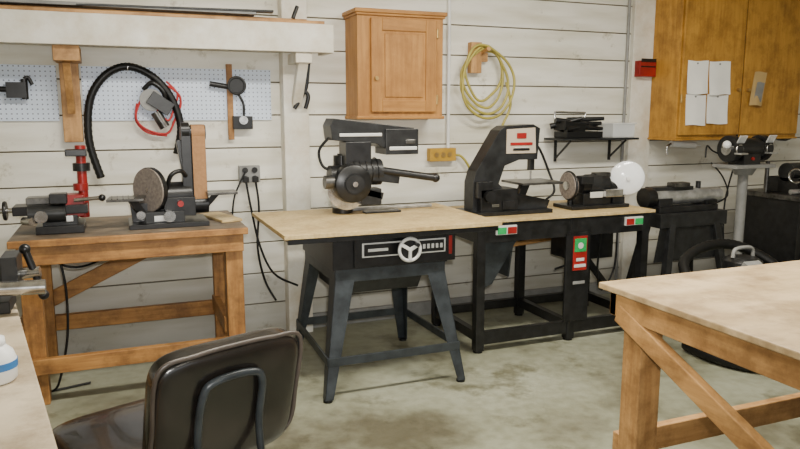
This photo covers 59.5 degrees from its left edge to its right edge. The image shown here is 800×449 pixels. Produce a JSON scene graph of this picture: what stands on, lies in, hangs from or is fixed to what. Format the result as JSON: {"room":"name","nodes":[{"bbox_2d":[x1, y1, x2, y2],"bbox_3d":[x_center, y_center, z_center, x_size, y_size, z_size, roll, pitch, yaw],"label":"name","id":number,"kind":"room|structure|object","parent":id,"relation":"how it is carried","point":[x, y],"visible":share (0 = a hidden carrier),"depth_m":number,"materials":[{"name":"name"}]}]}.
{"room":"woodworking shop","nodes":[
{"label":"woodworking shop","id":0,"kind":"room"},
{"bbox_2d":[0,0,799,355],"bbox_3d":[0.146,-0.765,4.918,8.800,2.850,0.120,-4,10,-22],"label":"wall","id":1,"kind":"structure","parent":0,"point":[563,55],"depth_m":4.65,"materials":[{"name":"paint"}]},
{"bbox_2d":[0,64,59,120],"bbox_3d":[-2.257,-0.728,3.865,0.660,0.310,0.012,-4,10,-22],"label":"pegboard","id":2,"kind":"object","parent":1,"relation":"attached to","point":[42,103],"visible":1,"depth_m":3.94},
{"bbox_2d":[0,75,33,98],"bbox_3d":[-2.178,-0.756,3.849,0.300,0.131,0.050,-4,10,-22],"label":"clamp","id":3,"kind":"object","parent":2,"relation":"attached to","point":[12,89],"visible":1,"depth_m":3.85,"materials":[{"name":"black metal"}]},
{"bbox_2d":[52,45,83,141],"bbox_3d":[-1.826,-0.715,3.882,0.130,0.520,0.306,-4,10,-22],"label":"board","id":4,"kind":"object","parent":1,"relation":"attached to","point":[68,57],"visible":1,"depth_m":3.95,"materials":[{"name":"brown wood"}]},
{"bbox_2d":[0,9,333,105],"bbox_3d":[-1.781,-0.898,3.846,2.850,0.478,0.340,-4,10,-22],"label":"wall shelf","id":5,"kind":"object","parent":1,"relation":"attached to","point":[16,26],"visible":1,"depth_m":3.85,"materials":[{"name":"white paint"}]},
{"bbox_2d":[0,0,324,23],"bbox_3d":[-1.740,-1.183,3.768,2.700,0.109,0.210,-4,10,-22],"label":"stack","id":6,"kind":"object","parent":5,"relation":"on","point":[39,5],"visible":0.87,"depth_m":3.85,"materials":[{"name":"brown wood"}]},
{"bbox_2d":[293,63,309,109],"bbox_3d":[-0.615,-0.877,4.369,0.119,0.319,0.058,-4,10,-22],"label":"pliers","id":7,"kind":"object","parent":5,"relation":"hanging from","point":[306,92],"visible":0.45,"depth_m":4.37,"materials":[{"name":"black metal"}]},
{"bbox_2d":[80,66,271,120],"bbox_3d":[-1.325,-0.787,4.237,1.090,0.310,0.012,-4,10,-22],"label":"pegboard","id":8,"kind":"object","parent":1,"relation":"attached to","point":[116,99],"visible":0.79,"depth_m":4.24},
{"bbox_2d":[83,62,183,178],"bbox_3d":[-1.557,-0.610,4.115,0.559,0.668,0.085,-4,10,-22],"label":"hose","id":9,"kind":"object","parent":8,"relation":"hanging from","point":[95,86],"visible":0.91,"depth_m":4.04,"materials":[{"name":"black rubber"}]},
{"bbox_2d":[134,80,181,136],"bbox_3d":[-1.433,-0.687,4.153,0.274,0.330,0.072,-4,10,-22],"label":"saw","id":10,"kind":"object","parent":8,"relation":"hanging from","point":[150,99],"visible":1,"depth_m":4.13,"materials":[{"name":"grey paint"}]},
{"bbox_2d":[209,64,252,139],"bbox_3d":[-1.039,-0.753,4.306,0.252,0.460,0.084,-4,10,-22],"label":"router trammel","id":11,"kind":"object","parent":8,"relation":"hanging from","point":[235,85],"visible":1,"depth_m":4.31,"materials":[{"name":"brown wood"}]},
{"bbox_2d":[232,165,297,300],"bbox_3d":[-0.869,0.155,4.507,0.413,1.066,0.128,-2,9,-10],"label":"wall outlet","id":12,"kind":"object","parent":1,"relation":"attached to","point":[246,174],"visible":0.82,"depth_m":4.43,"materials":[{"name":"grey paint"}]},
{"bbox_2d":[277,0,312,331],"bbox_3d":[-0.673,-0.693,4.468,0.160,2.850,0.108,-4,10,-22],"label":"trim","id":13,"kind":"structure","parent":1,"relation":"attached to","point":[295,150],"depth_m":4.47,"materials":[{"name":"white paint"}]},
{"bbox_2d":[342,7,447,118],"bbox_3d":[-0.030,-1.034,4.574,0.630,0.680,0.292,-4,10,-22],"label":"upper cabinet","id":14,"kind":"object","parent":1,"relation":"attached to","point":[394,58],"visible":1,"depth_m":4.46,"materials":[{"name":"brown wood"}]},
{"bbox_2d":[427,0,469,167],"bbox_3d":[0.385,-1.183,4.846,0.399,2.002,0.061,-4,10,-22],"label":"junction box","id":15,"kind":"object","parent":1,"relation":"attached to","point":[433,154],"visible":0.84,"depth_m":4.88,"materials":[{"name":"gold metal"}]},
{"bbox_2d":[313,280,612,327],"bbox_3d":[0.559,0.579,5.220,2.530,0.100,0.028,-4,10,-22],"label":"baseboard","id":16,"kind":"structure","parent":1,"relation":"attached to","point":[419,308],"depth_m":5.07,"materials":[{"name":"grey paint"}]},
{"bbox_2d":[460,42,515,124],"bbox_3d":[0.608,-0.761,4.962,0.436,1.031,0.139,-4,10,-22],"label":"air hose","id":17,"kind":"object","parent":1,"relation":"attached to","point":[477,54],"visible":0.97,"depth_m":4.90,"materials":[{"name":"yellow rubber"}]},
{"bbox_2d":[544,137,638,161],"bbox_3d":[1.440,-0.564,5.276,0.680,0.180,0.247,-4,10,-22],"label":"shelf","id":18,"kind":"object","parent":1,"relation":"attached to","point":[609,139],"visible":0.99,"depth_m":5.24,"materials":[{"name":"grey metal"}]},
{"bbox_2d":[549,111,603,137],"bbox_3d":[1.315,-0.743,5.189,0.438,0.196,0.174,-4,10,-22],"label":"tools","id":19,"kind":"object","parent":18,"relation":"on","point":[570,127],"visible":1,"depth_m":5.14,"materials":[{"name":"black metal"}]},
{"bbox_2d":[614,0,631,279],"bbox_3d":[1.752,-0.854,5.474,0.024,2.850,0.024,-4,10,-22],"label":"conduit pipe","id":20,"kind":"object","parent":1,"relation":"attached to","point":[629,1],"visible":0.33,"depth_m":5.44,"materials":[{"name":"grey metal"}]},
{"bbox_2d":[619,0,655,279],"bbox_3d":[1.887,-0.863,5.526,0.210,2.850,0.038,-4,10,-22],"label":"trim","id":21,"kind":"structure","parent":1,"relation":"attached to","point":[643,11],"depth_m":5.49,"materials":[{"name":"white paint"}]},
{"bbox_2d":[634,58,656,76],"bbox_3d":[1.903,-1.212,5.417,0.160,0.135,0.069,-4,10,-22],"label":"wall box","id":22,"kind":"object","parent":1,"relation":"attached to","point":[644,67],"visible":1,"depth_m":5.39,"materials":[{"name":"paint"}]},
{"bbox_2d":[647,0,799,140],"bbox_3d":[2.619,-1.342,5.562,1.290,1.315,0.377,-4,10,-22],"label":"upper cabinet","id":23,"kind":"object","parent":1,"relation":"attached to","point":[754,35],"visible":0.87,"depth_m":5.41,"materials":[{"name":"brown wood"}]},
{"bbox_2d":[665,141,700,154],"bbox_3d":[2.226,-0.607,5.499,0.334,0.115,0.050,-3,10,-17],"label":"gun","id":24,"kind":"object","parent":23,"relation":"hanging from","point":[680,144],"visible":0.87,"depth_m":5.47,"materials":[{"name":"white plastic"}]},
{"bbox_2d":[685,60,766,125],"bbox_3d":[2.526,-1.007,5.384,0.814,0.488,0.032,-4,10,-22],"label":"notes","id":25,"kind":"object","parent":23,"relation":"attached to","point":[719,72],"visible":1,"depth_m":5.33,"materials":[{"name":"white paper"}]},
{"bbox_2d":[45,293,799,448],"bbox_3d":[2.341,1.553,-0.212,9.000,0.100,11.800,-4,10,-22],"label":"floor","id":26,"kind":"structure","parent":0,"point":[544,392],"depth_m":3.65,"materials":[{"name":"concrete"}]},
{"bbox_2d":[0,303,57,448],"bbox_3d":[-1.226,0.856,1.290,1.100,0.800,2.340,-6,11,-31],"label":"workbench","id":27,"kind":"object","parent":26,"relation":"on","point":[24,419],"visible":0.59,"depth_m":1.58,"materials":[{"name":"brown wood"}]},
{"bbox_2d":[0,335,17,385],"bbox_3d":[-0.987,0.326,1.702,0.102,0.115,0.102,-4,10,-22],"label":"bottle","id":28,"kind":"object","parent":27,"relation":"on","point":[8,357],"visible":1,"depth_m":1.69,"materials":[{"name":"white plastic"}]},
{"bbox_2d":[0,244,48,313],"bbox_3d":[-1.323,0.180,2.281,0.312,0.218,0.245,-4,10,-22],"label":"bench vise","id":29,"kind":"object","parent":27,"relation":"on","point":[13,274],"visible":1,"depth_m":2.27,"materials":[{"name":"grey metal"}]},
{"bbox_2d":[51,261,99,391],"bbox_3d":[-1.615,0.443,3.838,0.178,0.801,0.693,7,11,37],"label":"power cable","id":30,"kind":"object","parent":26,"relation":"on","point":[89,264],"visible":0.56,"depth_m":3.61,"materials":[{"name":"black rubber"}]},
{"bbox_2d":[7,210,247,404],"bbox_3d":[-1.455,0.415,3.876,1.120,0.850,0.735,-4,10,-22],"label":"wooden workbench","id":31,"kind":"object","parent":26,"relation":"on","point":[110,239],"visible":0.76,"depth_m":3.64,"materials":[{"name":"brown wood"}]},
{"bbox_2d":[0,145,105,234],"bbox_3d":[-1.751,-0.179,3.534,0.488,0.430,0.264,-4,10,-22],"label":"press","id":32,"kind":"object","parent":31,"relation":"on","point":[59,212],"visible":1,"depth_m":3.49,"materials":[{"name":"black metal"}]},
{"bbox_2d":[106,122,237,229],"bbox_3d":[-1.227,-0.273,3.759,0.662,0.545,0.318,-4,10,-22],"label":"sander","id":33,"kind":"object","parent":31,"relation":"on","point":[156,202],"visible":1,"depth_m":3.74,"materials":[{"name":"black metal"}]},
{"bbox_2d":[200,212,241,222],"bbox_3d":[-1.026,-0.043,3.998,0.120,0.015,0.340,-7,11,-36],"label":"board","id":34,"kind":"object","parent":31,"relation":"on","point":[221,217],"visible":0.89,"depth_m":3.93,"materials":[{"name":"beige wood"}]},
{"bbox_2d":[52,327,302,448],"bbox_3d":[-0.665,0.694,2.077,0.570,0.870,0.708,-8,12,-42],"label":"swivel chair","id":35,"kind":"object","parent":26,"relation":"on","point":[239,391],"visible":1,"depth_m":1.84,"materials":[{"name":"black leather"}]},
{"bbox_2d":[252,203,501,403],"bbox_3d":[-0.157,0.389,3.964,1.175,0.874,0.840,-4,10,-22],"label":"saw","id":36,"kind":"object","parent":26,"relation":"on","point":[357,251],"visible":0.96,"depth_m":3.69,"materials":[{"name":"metal"}]},
{"bbox_2d":[317,118,439,213],"bbox_3d":[-0.104,-0.339,4.034,0.729,0.540,0.296,-4,10,-22],"label":"saw","id":37,"kind":"object","parent":36,"relation":"on","point":[348,182],"visible":1,"depth_m":3.94,"materials":[{"name":"metal"}]},
{"bbox_2d":[431,200,655,353],"bbox_3d":[0.939,0.297,4.711,1.330,0.818,0.670,-4,10,-22],"label":"bench","id":38,"kind":"object","parent":26,"relation":"on","point":[578,237],"visible":0.88,"depth_m":4.45,"materials":[{"name":"black metal"}]},
{"bbox_2d":[456,124,563,216],"bbox_3d":[0.731,-0.355,4.437,0.700,0.555,0.280,-4,10,-22],"label":"saw","id":39,"kind":"object","parent":38,"relation":"on","point":[504,145],"visible":1,"depth_m":4.35,"materials":[{"name":"grey metal"}]},
{"bbox_2d":[553,161,644,209],"bbox_3d":[1.343,-0.273,4.711,0.567,0.306,0.241,-4,10,-22],"label":"grinder","id":40,"kind":"object","parent":38,"relation":"on","point":[595,190],"visible":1,"depth_m":4.66,"materials":[{"name":"black metal"}]},
{"bbox_2d":[626,162,728,278],"bbox_3d":[2.028,0.105,5.053,0.726,1.080,0.449,-4,10,-22],"label":"jointer","id":41,"kind":"object","parent":26,"relation":"on","point":[686,216],"visible":0.74,"depth_m":4.91,"materials":[{"name":"grey metal"}]},
{"bbox_2d":[599,260,799,448],"bbox_3d":[1.706,0.736,1.816,1.380,0.870,2.030,-4,10,-22],"label":"work table","id":42,"kind":"object","parent":26,"relation":"on","point":[748,317],"visible":1,"depth_m":2.23,"materials":[{"name":"brown wood"}]},
{"bbox_2d":[678,239,778,371],"bbox_3d":[2.073,0.460,4.168,0.758,0.668,0.644,-4,10,-22],"label":"shop vacuum","id":43,"kind":"object","parent":26,"relation":"on","point":[754,256],"visible":0.31,"depth_m":4.20,"materials":[{"name":"black plastic"}]},
{"bbox_2d":[705,135,777,253],"bbox_3d":[2.434,-0.007,5.124,0.516,1.288,0.360,-4,10,-22],"label":"grinder","id":44,"kind":"object","parent":26,"relation":"on","point":[743,156],"visible":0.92,"depth_m":5.03,"materials":[{"name":"grey paint"}]},
{"bbox_2d":[742,161,799,261],"bbox_3d":[3.196,0.007,5.536,0.820,1.130,0.560,-4,10,-22],"label":"base cabinet","id":45,"kind":"object","parent":26,"relation":"on","point":[772,215],"visible":0.68,"depth_m":5.33,"materials":[{"name":"black metal"}]}
]}

